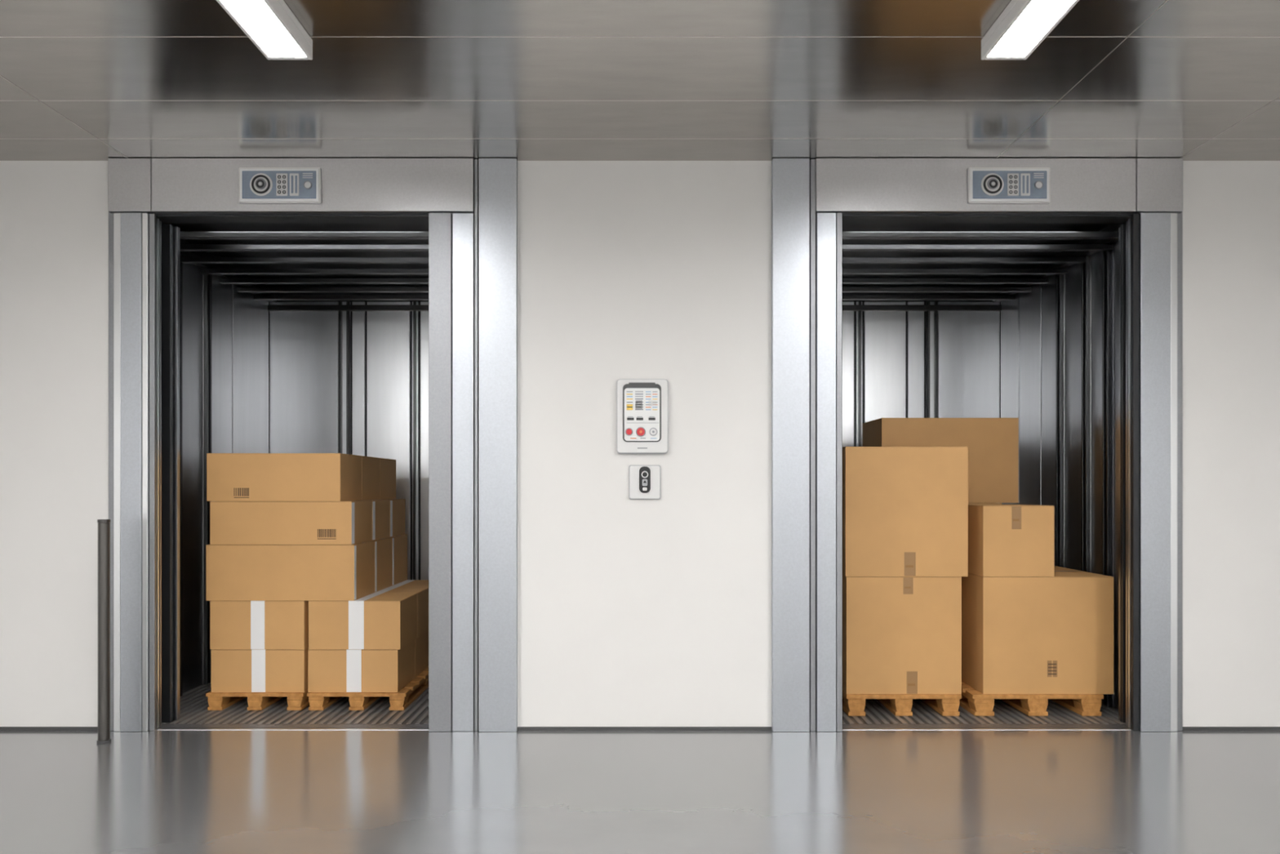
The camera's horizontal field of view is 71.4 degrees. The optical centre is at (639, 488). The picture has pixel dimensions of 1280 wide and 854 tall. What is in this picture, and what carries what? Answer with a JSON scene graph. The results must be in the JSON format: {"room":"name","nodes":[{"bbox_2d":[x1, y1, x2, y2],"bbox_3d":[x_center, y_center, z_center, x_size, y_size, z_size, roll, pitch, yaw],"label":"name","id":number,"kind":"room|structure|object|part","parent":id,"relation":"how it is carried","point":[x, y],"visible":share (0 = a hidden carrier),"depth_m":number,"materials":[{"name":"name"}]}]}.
{"room":"freight elevator lobby","nodes":[
{"label":"freight elevator lobby","id":0,"kind":"room"},
{"bbox_2d":[0,160,1279,726],"bbox_3d":[0.000,-0.214,4.510,8.600,2.845,0.120,0,0,0],"label":"wall","id":1,"kind":"structure","parent":0,"point":[631,612],"depth_m":4.45,"materials":[{"name":"paint"}]},
{"bbox_2d":[107,158,517,731],"bbox_3d":[-1.689,-0.183,5.479,2.154,2.903,2.141,0,0,0],"label":"freight elevator","id":2,"kind":"object","parent":1,"relation":"attached to","point":[378,317],"visible":0.86,"depth_m":4.43,"materials":[{"name":"silver metal"}]},
{"bbox_2d":[205,689,309,710],"bbox_3d":[-2.097,1.161,5.415,0.530,0.093,1.150,0,0,0],"label":"wooden pallet","id":3,"kind":"object","parent":2,"relation":"on","point":[216,700],"visible":0.2,"depth_m":4.84,"materials":[{"name":"brown wood"}]},
{"bbox_2d":[211,647,308,692],"bbox_3d":[-2.089,0.998,5.047,0.509,0.233,0.374,0,0,0],"label":"cardboard box","id":4,"kind":"object","parent":3,"relation":"on","point":[233,670],"visible":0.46,"depth_m":4.86,"materials":[{"name":"brown cardboard"}]},
{"bbox_2d":[209,600,308,648],"bbox_3d":[-2.091,0.748,5.047,0.514,0.265,0.374,0,0,0],"label":"cardboard box","id":5,"kind":"object","parent":4,"relation":"on","point":[233,624],"visible":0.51,"depth_m":4.86,"materials":[{"name":"brown cardboard"}]},
{"bbox_2d":[238,167,321,204],"bbox_3d":[-1.780,-1.496,4.391,0.404,0.176,0.036,0,0,0],"label":"indicator","id":6,"kind":"object","parent":2,"relation":"attached to","point":[256,185],"visible":1,"depth_m":4.39,"materials":[{"name":"white plastic"}]},
{"bbox_3d":[-1.732,1.216,4.503,1.457,0.023,0.111,0,0,0],"label":"door sill","id":7,"kind":"part","parent":2,"relation":"part of","materials":[{"name":"silver metal"}]},
{"bbox_2d":[306,666,428,710],"bbox_3d":[-1.543,1.161,5.415,0.538,0.093,1.150,0,0,0],"label":"wooden pallet","id":8,"kind":"object","parent":2,"relation":"on","point":[400,700],"visible":0.41,"depth_m":4.84,"materials":[{"name":"brown wood"}]},
{"bbox_2d":[307,640,414,692],"bbox_3d":[-1.569,0.998,5.047,0.490,0.233,0.374,0,0,0],"label":"cardboard box","id":9,"kind":"object","parent":8,"relation":"on","point":[329,670],"visible":0.69,"depth_m":4.86,"materials":[{"name":"brown cardboard"}]},
{"bbox_2d":[308,592,417,648],"bbox_3d":[-1.560,0.748,5.047,0.501,0.265,0.374,0,0,0],"label":"cardboard box","id":10,"kind":"object","parent":9,"relation":"on","point":[375,620],"visible":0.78,"depth_m":4.86,"materials":[{"name":"brown cardboard"}]},
{"bbox_2d":[205,540,374,600],"bbox_3d":[-1.965,0.461,5.048,0.810,0.306,0.373,0,0,0],"label":"cardboard box","id":11,"kind":"object","parent":10,"relation":"on","point":[233,572],"visible":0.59,"depth_m":4.86,"materials":[{"name":"brown cardboard"}]},
{"bbox_2d":[209,500,372,544],"bbox_3d":[-1.961,0.189,5.048,0.774,0.236,0.374,0,0,0],"label":"cardboard box","id":12,"kind":"object","parent":11,"relation":"on","point":[346,522],"visible":0.96,"depth_m":4.86,"materials":[{"name":"brown cardboard"}]},
{"bbox_2d":[206,453,361,501],"bbox_3d":[-2.002,-0.061,5.048,0.729,0.262,0.374,0,0,0],"label":"cardboard box","id":13,"kind":"object","parent":12,"relation":"on","point":[230,477],"visible":1,"depth_m":4.86,"materials":[{"name":"brown cardboard"}]},
{"bbox_2d":[414,630,428,677],"bbox_3d":[-1.569,0.998,5.422,0.490,0.233,0.364,0,0,0],"label":"cardboard box","id":14,"kind":"object","parent":8,"relation":"on","point":[421,642],"visible":0.03,"depth_m":5.39,"materials":[{"name":"brown cardboard"}]},
{"bbox_2d":[375,586,428,637],"bbox_3d":[-1.560,0.748,5.422,0.501,0.265,0.364,0,0,0],"label":"cardboard box","id":15,"kind":"object","parent":14,"relation":"on","point":[422,592],"visible":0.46,"depth_m":5.38,"materials":[{"name":"brown cardboard"}]},
{"bbox_2d":[373,537,391,592],"bbox_3d":[-1.965,0.461,5.423,0.810,0.306,0.363,0,0,0],"label":"cardboard box","id":16,"kind":"object","parent":15,"relation":"on","point":[383,547],"visible":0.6,"depth_m":5.41,"materials":[{"name":"brown cardboard"}]},
{"bbox_2d":[364,499,390,540],"bbox_3d":[-1.961,0.189,5.423,0.774,0.236,0.363,0,0,0],"label":"cardboard box","id":17,"kind":"object","parent":16,"relation":"on","point":[380,508],"visible":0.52,"depth_m":5.41,"materials":[{"name":"brown cardboard"}]},
{"bbox_2d":[361,455,379,500],"bbox_3d":[-2.002,-0.061,5.423,0.729,0.262,0.363,0,0,0],"label":"cardboard box","id":18,"kind":"object","parent":17,"relation":"on","point":[370,464],"visible":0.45,"depth_m":5.40,"materials":[{"name":"brown cardboard"}]},
{"bbox_3d":[-1.568,0.998,5.792,0.490,0.233,0.364,0,0,0],"label":"cardboard box","id":19,"kind":"object","parent":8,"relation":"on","visible":0},
{"bbox_2d":[391,579,428,586],"bbox_3d":[-1.560,0.748,5.792,0.501,0.265,0.364,0,0,0],"label":"cardboard box","id":20,"kind":"object","parent":19,"relation":"on","point":[408,582],"visible":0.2,"depth_m":5.76,"materials":[{"name":"brown cardboard"}]},
{"bbox_2d":[391,533,407,585],"bbox_3d":[-1.965,0.461,5.793,0.810,0.306,0.363,0,0,0],"label":"cardboard box","id":21,"kind":"object","parent":20,"relation":"on","point":[399,543],"visible":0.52,"depth_m":5.78,"materials":[{"name":"brown cardboard"}]},
{"bbox_2d":[382,498,404,537],"bbox_3d":[-1.961,0.189,5.793,0.774,0.236,0.363,0,0,0],"label":"cardboard box","id":22,"kind":"object","parent":21,"relation":"on","point":[397,506],"visible":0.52,"depth_m":5.77,"materials":[{"name":"brown cardboard"}]},
{"bbox_2d":[379,457,395,499],"bbox_3d":[-2.002,-0.061,5.793,0.729,0.262,0.363,0,0,0],"label":"cardboard box","id":23,"kind":"object","parent":22,"relation":"on","point":[387,466],"visible":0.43,"depth_m":5.77,"materials":[{"name":"brown cardboard"}]},
{"bbox_2d":[0,726,1279,730],"bbox_3d":[0.000,1.200,4.444,8.600,0.016,0.012,0,0,0],"label":"baseboard","id":24,"kind":"structure","parent":1,"relation":"attached to","point":[2,728],"depth_m":4.44,"materials":[{"name":"grey"}]},
{"bbox_2d":[616,378,668,453],"bbox_3d":[0.012,-0.357,4.425,0.258,0.372,0.049,0,0,0],"label":"control panel","id":25,"kind":"object","parent":1,"relation":"attached to","point":[642,404],"visible":1,"depth_m":4.41,"materials":[{"name":"grey plastic"}]},
{"bbox_2d":[628,464,660,499],"bbox_3d":[0.024,-0.030,4.436,0.158,0.172,0.028,0,0,0],"label":"plate","id":26,"kind":"object","parent":1,"relation":"attached to","point":[644,480],"visible":1,"depth_m":4.43,"materials":[{"name":"grey plastic"}]},
{"bbox_2d":[771,158,1182,731],"bbox_3d":[1.681,-0.183,5.479,2.048,2.903,2.141,0,0,0],"label":"freight elevator","id":27,"kind":"object","parent":1,"relation":"attached to","point":[902,296],"visible":0.83,"depth_m":4.45,"materials":[{"name":"silver metal"}]},
{"bbox_2d":[842,690,961,715],"bbox_3d":[1.401,1.151,5.070,0.611,0.113,0.700,0,0,0],"label":"wooden pallet","id":28,"kind":"object","parent":27,"relation":"on","point":[853,704],"visible":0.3,"depth_m":4.72,"materials":[{"name":"brown wood"}]},
{"bbox_2d":[842,575,961,693],"bbox_3d":[1.403,0.782,5.054,0.612,0.624,0.649,0,0,0],"label":"cardboard box","id":29,"kind":"object","parent":28,"relation":"on","point":[901,634],"visible":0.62,"depth_m":4.73,"materials":[{"name":"brown cardboard"}]},
{"bbox_2d":[842,446,968,576],"bbox_3d":[1.418,0.124,5.054,0.651,0.691,0.649,0,0,0],"label":"cardboard box","id":30,"kind":"object","parent":29,"relation":"on","point":[905,508],"visible":0.74,"depth_m":4.73,"materials":[{"name":"brown cardboard"}]},
{"bbox_3d":[1.728,1.216,4.503,1.539,0.023,0.111,0,0,0],"label":"door sill","id":31,"kind":"part","parent":27,"relation":"part of","materials":[{"name":"silver metal"}]},
{"bbox_2d":[967,167,1050,204],"bbox_3d":[1.824,-1.496,4.391,0.404,0.176,0.036,0,0,0],"label":"indicator","id":32,"kind":"object","parent":27,"relation":"attached to","point":[985,185],"visible":1,"depth_m":4.39,"materials":[{"name":"white plastic"}]},
{"bbox_2d":[959,681,1103,715],"bbox_3d":[2.112,1.151,5.070,0.695,0.113,0.700,0,0,0],"label":"wooden pallet","id":33,"kind":"object","parent":27,"relation":"on","point":[978,704],"visible":0.43,"depth_m":4.72,"materials":[{"name":"brown wood"}]},
{"bbox_2d":[961,565,1113,693],"bbox_3d":[2.171,0.782,5.054,0.694,0.624,0.648,0,0,0],"label":"cardboard box","id":34,"kind":"object","parent":33,"relation":"on","point":[1054,634],"visible":0.81,"depth_m":4.73,"materials":[{"name":"brown cardboard"}]},
{"bbox_2d":[968,504,1053,576],"bbox_3d":[2.014,0.281,4.919,0.378,0.377,0.379,0,0,0],"label":"cardboard box","id":35,"kind":"object","parent":34,"relation":"on","point":[1004,540],"visible":0.9,"depth_m":4.73,"materials":[{"name":"brown cardboard"}]},
{"bbox_3d":[1.860,1.151,5.690,0.780,0.113,0.480,0,0,0],"label":"wooden pallet","id":36,"kind":"object","parent":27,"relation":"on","visible":0},
{"bbox_3d":[1.855,0.851,5.685,0.727,0.486,0.467,0,0,0],"label":"cardboard box","id":37,"kind":"object","parent":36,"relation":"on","visible":0},
{"bbox_2d":[968,502,1002,504],"bbox_3d":[1.855,0.349,5.685,0.727,0.517,0.467,0,0,0],"label":"cardboard box","id":38,"kind":"object","parent":37,"relation":"on","point":[968,503],"visible":0.11,"depth_m":5.45,"materials":[{"name":"brown cardboard"}]},
{"bbox_2d":[862,417,1018,502],"bbox_3d":[1.900,-0.171,5.685,0.837,0.521,0.467,0,0,0],"label":"cardboard box","id":39,"kind":"object","parent":38,"relation":"on","point":[993,443],"visible":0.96,"depth_m":5.45,"materials":[{"name":"brown cardboard"}]},
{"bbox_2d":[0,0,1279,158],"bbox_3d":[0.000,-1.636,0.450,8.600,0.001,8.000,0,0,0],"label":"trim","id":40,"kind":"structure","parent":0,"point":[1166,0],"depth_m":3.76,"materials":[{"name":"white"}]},
{"bbox_2d":[0,0,1279,160],"bbox_3d":[0.000,-1.677,0.460,8.800,0.080,8.220,0,0,0],"label":"ceiling","id":41,"kind":"structure","parent":0,"point":[46,68],"depth_m":3.58,"materials":[{"name":"metal"}]},
{"bbox_2d":[216,0,312,60],"bbox_3d":[-1.277,-1.599,2.629,0.165,0.074,1.258,0,0,0],"label":"fluorescent ceiling light","id":42,"kind":"object","parent":41,"relation":"attached to","point":[271,25],"visible":1,"depth_m":3.05,"materials":[{"name":"white plastic"}]},
{"bbox_2d":[981,0,1079,60],"bbox_3d":[1.327,-1.599,2.629,0.165,0.074,1.258,0,0,0],"label":"fluorescent ceiling light","id":43,"kind":"object","parent":41,"relation":"attached to","point":[1023,25],"visible":1,"depth_m":3.05,"materials":[{"name":"white plastic"}]},
{"bbox_2d":[0,729,1279,853],"bbox_3d":[0.000,1.258,0.400,8.800,0.100,8.100,0,0,0],"label":"floor","id":44,"kind":"structure","parent":0,"point":[157,791],"depth_m":3.57,"materials":[{"name":"concrete"}]},
{"bbox_2d":[96,519,111,743],"bbox_3d":[-2.550,0.678,4.234,0.060,1.060,0.060,0,0,0],"label":"bollard post","id":45,"kind":"object","parent":44,"relation":"on","point":[104,525],"visible":1,"depth_m":4.21,"materials":[{"name":"grey metal"}]}
]}

